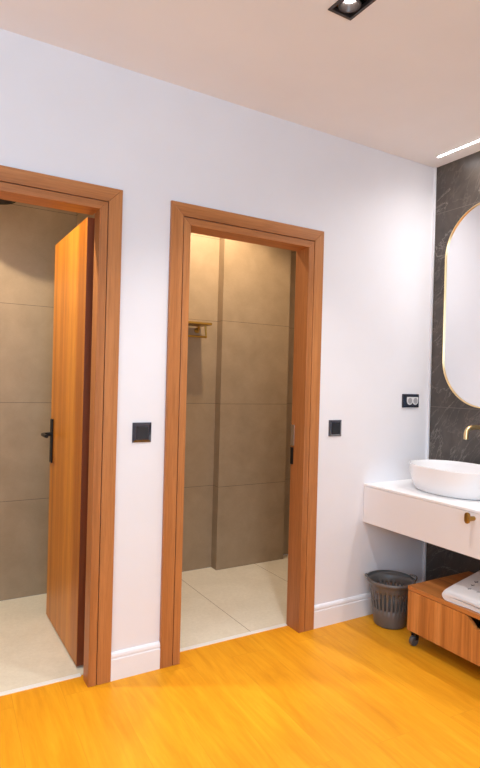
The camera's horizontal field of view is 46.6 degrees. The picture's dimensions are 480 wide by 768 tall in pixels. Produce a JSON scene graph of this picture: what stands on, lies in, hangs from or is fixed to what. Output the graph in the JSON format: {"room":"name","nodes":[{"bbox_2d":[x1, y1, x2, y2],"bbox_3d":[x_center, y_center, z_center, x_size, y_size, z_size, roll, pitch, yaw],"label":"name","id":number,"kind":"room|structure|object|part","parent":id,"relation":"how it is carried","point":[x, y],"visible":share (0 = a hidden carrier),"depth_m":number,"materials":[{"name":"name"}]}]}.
{"room":"bathroom","nodes":[
{"label":"bathroom","id":0,"kind":"room"},
{"bbox_2d":[77,213,94,225],"bbox_3d":[-0.744,-0.047,3.023,0.090,2.625,1.123,1,0,-31],"label":"wall","id":1,"kind":"structure","parent":0,"point":[81,217],"depth_m":3.30,"materials":[{"name":"beige tile"}]},
{"bbox_2d":[0,202,295,600],"bbox_3d":[-1.349,-0.064,3.248,4.400,2.625,0.117,1,0,-31],"label":"wall","id":2,"kind":"structure","parent":0,"point":[29,234],"depth_m":3.30,"materials":[{"name":"beige tile"}]},
{"bbox_2d":[188,321,211,337],"bbox_3d":[-0.476,-0.360,3.594,0.582,0.099,0.170,1,0,-31],"label":"towel rack","id":3,"kind":"object","parent":2,"relation":"attached to","point":[198,325],"visible":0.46,"depth_m":3.67,"materials":[{"name":"gold metal"}]},
{"bbox_3d":[-0.443,-0.317,3.568,0.514,0.015,0.015,1,0,-31],"label":"rail","id":4,"kind":"part","parent":3,"relation":"part of","materials":[{"name":"gold metal"}]},
{"bbox_2d":[188,321,211,326],"bbox_3d":[-0.472,-0.402,3.589,0.582,0.016,0.158,1,0,-31],"label":"shelf","id":5,"kind":"object","parent":3,"relation":"attached to","point":[190,323],"depth_m":3.64,"materials":[{"name":"gold metal"}]},
{"bbox_2d":[0,28,433,651],"bbox_3d":[-0.729,-0.044,2.324,4.522,2.625,0.094,1,0,-31],"label":"wall","id":6,"kind":"structure","parent":0,"point":[64,113],"depth_m":2.70,"materials":[{"name":"white paint"}]},
{"bbox_2d":[0,165,122,686],"bbox_3d":[-1.107,0.208,2.502,0.871,2.100,0.813,1,0,-31],"label":"door","id":7,"kind":"structure","parent":6,"relation":"in","point":[87,283],"depth_m":2.38,"materials":[{"name":"brown wood"}]},
{"bbox_3d":[-1.009,0.269,2.923,0.056,0.021,0.126,1,0,-31],"label":"lever","id":8,"kind":"part","parent":7,"relation":"part of","materials":[{"name":"black metal"}]},
{"bbox_3d":[-1.011,0.304,2.985,0.008,0.234,0.048,1,0,-31],"label":"handle plate","id":9,"kind":"part","parent":7,"relation":"part of","materials":[{"name":"black metal"}]},
{"bbox_3d":[-0.877,-0.806,2.157,0.871,0.060,0.017,1,0,-31],"label":"casing","id":10,"kind":"part","parent":7,"relation":"part of","materials":[{"name":"brown wood"}]},
{"bbox_3d":[-0.555,0.223,2.368,0.060,2.100,0.017,1,0,-31],"label":"casing","id":11,"kind":"part","parent":7,"relation":"part of","materials":[{"name":"brown wood"}]},
{"bbox_2d":[110,641,159,681],"bbox_3d":[-0.459,1.216,2.446,0.226,0.119,0.014,1,0,-31],"label":"baseboard","id":12,"kind":"structure","parent":6,"relation":"attached to","point":[128,662],"depth_m":2.44,"materials":[{"name":"white"}]},
{"bbox_2d":[132,422,150,442],"bbox_3d":[-0.429,0.213,2.444,0.087,0.087,0.013,1,0,-31],"label":"light switch","id":13,"kind":"object","parent":6,"relation":"attached to","point":[141,431],"visible":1,"depth_m":2.44,"materials":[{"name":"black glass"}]},
{"bbox_2d":[159,200,323,668],"bbox_3d":[0.014,0.236,2.763,0.871,2.100,0.115,1,0,-31],"label":"door frame","id":14,"kind":"structure","parent":6,"relation":"in","point":[186,219],"depth_m":2.77,"materials":[{"name":"brown wood"}]},
{"bbox_3d":[-0.310,0.229,2.514,0.060,2.100,0.017,1,0,-31],"label":"casing","id":15,"kind":"part","parent":14,"relation":"part of","materials":[{"name":"brown wood"}]},
{"bbox_3d":[0.066,-0.783,2.718,0.871,0.060,0.017,1,0,-31],"label":"casing","id":16,"kind":"part","parent":14,"relation":"part of","materials":[{"name":"brown wood"}]},
{"bbox_3d":[0.281,0.273,2.973,0.004,0.110,0.028,1,0,-31],"label":"strike plate","id":17,"kind":"part","parent":14,"relation":"part of","materials":[{"name":"silver metal"}]},
{"bbox_3d":[0.387,0.245,2.929,0.060,2.100,0.017,1,0,-31],"label":"casing","id":18,"kind":"part","parent":14,"relation":"part of","materials":[{"name":"brown wood"}]},
{"bbox_2d":[328,420,341,435],"bbox_3d":[0.516,0.238,3.007,0.087,0.087,0.013,1,0,-31],"label":"light switch","id":19,"kind":"object","parent":6,"relation":"attached to","point":[334,425],"visible":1,"depth_m":3.00,"materials":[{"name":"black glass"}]},
{"bbox_2d":[314,580,423,628],"bbox_3d":[0.755,1.245,3.168,0.857,0.119,0.014,1,0,-31],"label":"baseboard","id":20,"kind":"structure","parent":6,"relation":"attached to","point":[333,612],"depth_m":3.05,"materials":[{"name":"white"}]},
{"bbox_2d":[402,394,418,407],"bbox_3d":[1.012,0.099,3.299,0.138,0.080,0.012,1,0,-31],"label":"wall socket","id":21,"kind":"object","parent":6,"relation":"attached to","point":[408,400],"visible":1,"depth_m":3.29,"materials":[{"name":"black plastic"}]},
{"bbox_2d":[423,167,436,580],"bbox_3d":[1.150,0.002,3.380,0.012,2.624,0.012,1,0,-31],"label":"trim","id":22,"kind":"structure","parent":6,"relation":"attached to","point":[435,168],"depth_m":3.38,"materials":[{"name":"white"}]},
{"bbox_2d":[0,554,479,767],"bbox_3d":[-0.199,1.311,1.282,4.423,0.050,4.517,1,0,-31],"label":"floor","id":23,"kind":"structure","parent":0,"point":[353,693],"depth_m":2.29,"materials":[{"name":"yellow wood"}]},
{"bbox_2d":[0,673,80,695],"bbox_3d":[-0.986,1.261,2.256,0.675,0.006,0.024,1,0,-31],"label":"threshold","id":24,"kind":"object","parent":23,"relation":"on","point":[78,674],"visible":1,"depth_m":2.34,"materials":[{"name":"white stone"}]},
{"bbox_2d":[180,623,286,651],"bbox_3d":[-0.043,1.284,2.816,0.675,0.006,0.024,1,0,-31],"label":"threshold","id":25,"kind":"object","parent":23,"relation":"on","point":[283,624],"visible":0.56,"depth_m":2.81,"materials":[{"name":"white stone"}]},
{"bbox_2d":[365,570,416,629],"bbox_3d":[0.820,1.175,3.039,0.263,0.263,0.260,1,0,-31],"label":"waste bin","id":26,"kind":"object","parent":23,"relation":"on","point":[388,613],"visible":0.93,"depth_m":2.98,"materials":[{"name":"grey plastic"}]},
{"bbox_2d":[407,571,479,666],"bbox_3d":[1.266,1.170,2.529,0.469,0.300,0.888,1,0,-31],"label":"base cabinet","id":27,"kind":"object","parent":23,"relation":"on","point":[455,628],"visible":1,"depth_m":2.63,"materials":[{"name":"brown wood"}]},
{"bbox_3d":[1.270,1.031,2.529,0.469,0.021,0.888,1,0,-31],"label":"panel","id":28,"kind":"part","parent":27,"relation":"part of","materials":[{"name":"brown wood"}]},
{"bbox_2d":[442,571,479,613],"bbox_3d":[1.247,0.992,2.572,0.458,0.054,0.626,1,0,-31],"label":"folded towel","id":29,"kind":"object","parent":27,"relation":"on","point":[465,593],"visible":1,"depth_m":2.58,"materials":[{"name":"white fabric"}]},
{"bbox_3d":[1.274,1.233,2.535,0.448,0.018,0.851,1,0,-31],"label":"panel","id":30,"kind":"part","parent":27,"relation":"part of","materials":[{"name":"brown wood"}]},
{"bbox_2d":[0,0,479,167],"bbox_3d":[-0.149,-1.414,1.308,4.622,0.150,4.800,1,0,-31],"label":"ceiling","id":31,"kind":"structure","parent":0,"point":[401,78],"depth_m":2.25,"materials":[{"name":"white paint"}]},
{"bbox_2d":[0,199,14,204],"bbox_3d":[-1.290,-1.173,2.903,0.250,0.398,0.250,1,0,-31],"label":"shower head","id":32,"kind":"object","parent":31,"relation":"hanging from","point":[2,202],"visible":0.32,"depth_m":2.99},
{"bbox_2d":[328,0,375,20],"bbox_3d":[0.410,-1.369,1.913,0.106,0.094,0.204,1,0,-31],"label":"recessed light","id":33,"kind":"object","parent":31,"relation":"in","point":[348,9],"visible":0.99,"depth_m":1.97,"materials":[{"name":"black metal"}]},
{"bbox_2d":[437,139,479,157],"bbox_3d":[1.473,-1.299,2.660,0.020,0.003,1.302,1,0,-31],"label":"ceiling light strip","id":34,"kind":"object","parent":31,"relation":"attached to","point":[478,140],"visible":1,"depth_m":3.09,"materials":[{"name":"white plastic"}]},
{"bbox_2d":[211,238,290,569],"bbox_3d":[0.091,-0.029,3.994,0.560,2.625,0.075,1,0,-31],"label":"wall column","id":35,"kind":"structure","parent":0,"point":[254,279],"depth_m":3.94,"materials":[{"name":"beige tile"}]},
{"bbox_2d":[425,151,479,580],"bbox_3d":[2.064,0.030,1.953,0.100,2.625,3.400,1,0,-31],"label":"wall","id":36,"kind":"structure","parent":0,"point":[457,181],"depth_m":3.28,"materials":[{"name":"stone"}]},
{"bbox_2d":[363,479,479,559],"bbox_3d":[1.239,0.681,2.662,0.564,0.215,1.359,1,0,-31],"label":"vanity unit","id":37,"kind":"object","parent":36,"relation":"attached to","point":[397,506],"visible":0.94,"depth_m":2.77,"materials":[{"name":"white paint"}]},
{"bbox_2d":[364,479,479,513],"bbox_3d":[1.263,0.580,2.674,0.514,0.012,1.359,1,0,-31],"label":"countertop","id":38,"kind":"structure","parent":37,"relation":"on","point":[406,487],"depth_m":2.84,"materials":[{"name":"white"}]},
{"bbox_2d":[409,460,479,499],"bbox_3d":[1.133,0.501,2.930,0.382,0.137,0.504,1,0,-31],"label":"washbasin","id":39,"kind":"object","parent":38,"relation":"in","point":[452,479],"visible":1,"depth_m":2.82,"materials":[{"name":"white ceramic"}]},
{"bbox_3d":[1.018,0.601,2.496,0.012,0.050,0.024,1,0,-31],"label":"knob plate","id":40,"kind":"part","parent":37,"relation":"part of","materials":[{"name":"gold metal"}]},
{"bbox_2d":[442,203,479,407],"bbox_3d":[1.352,-0.438,3.043,0.027,1.145,0.560,1,0,-31],"label":"wall mirror","id":41,"kind":"object","parent":36,"relation":"attached to","point":[461,313],"visible":1,"depth_m":3.17,"materials":[{"name":"gold metal"}]},
{"bbox_2d":[464,425,479,439],"bbox_3d":[1.271,0.251,3.008,0.174,0.091,0.060,1,0,-31],"label":"faucet","id":42,"kind":"object","parent":36,"relation":"attached to","point":[468,429],"visible":1,"depth_m":2.97,"materials":[{"name":"gold metal"}]}
]}

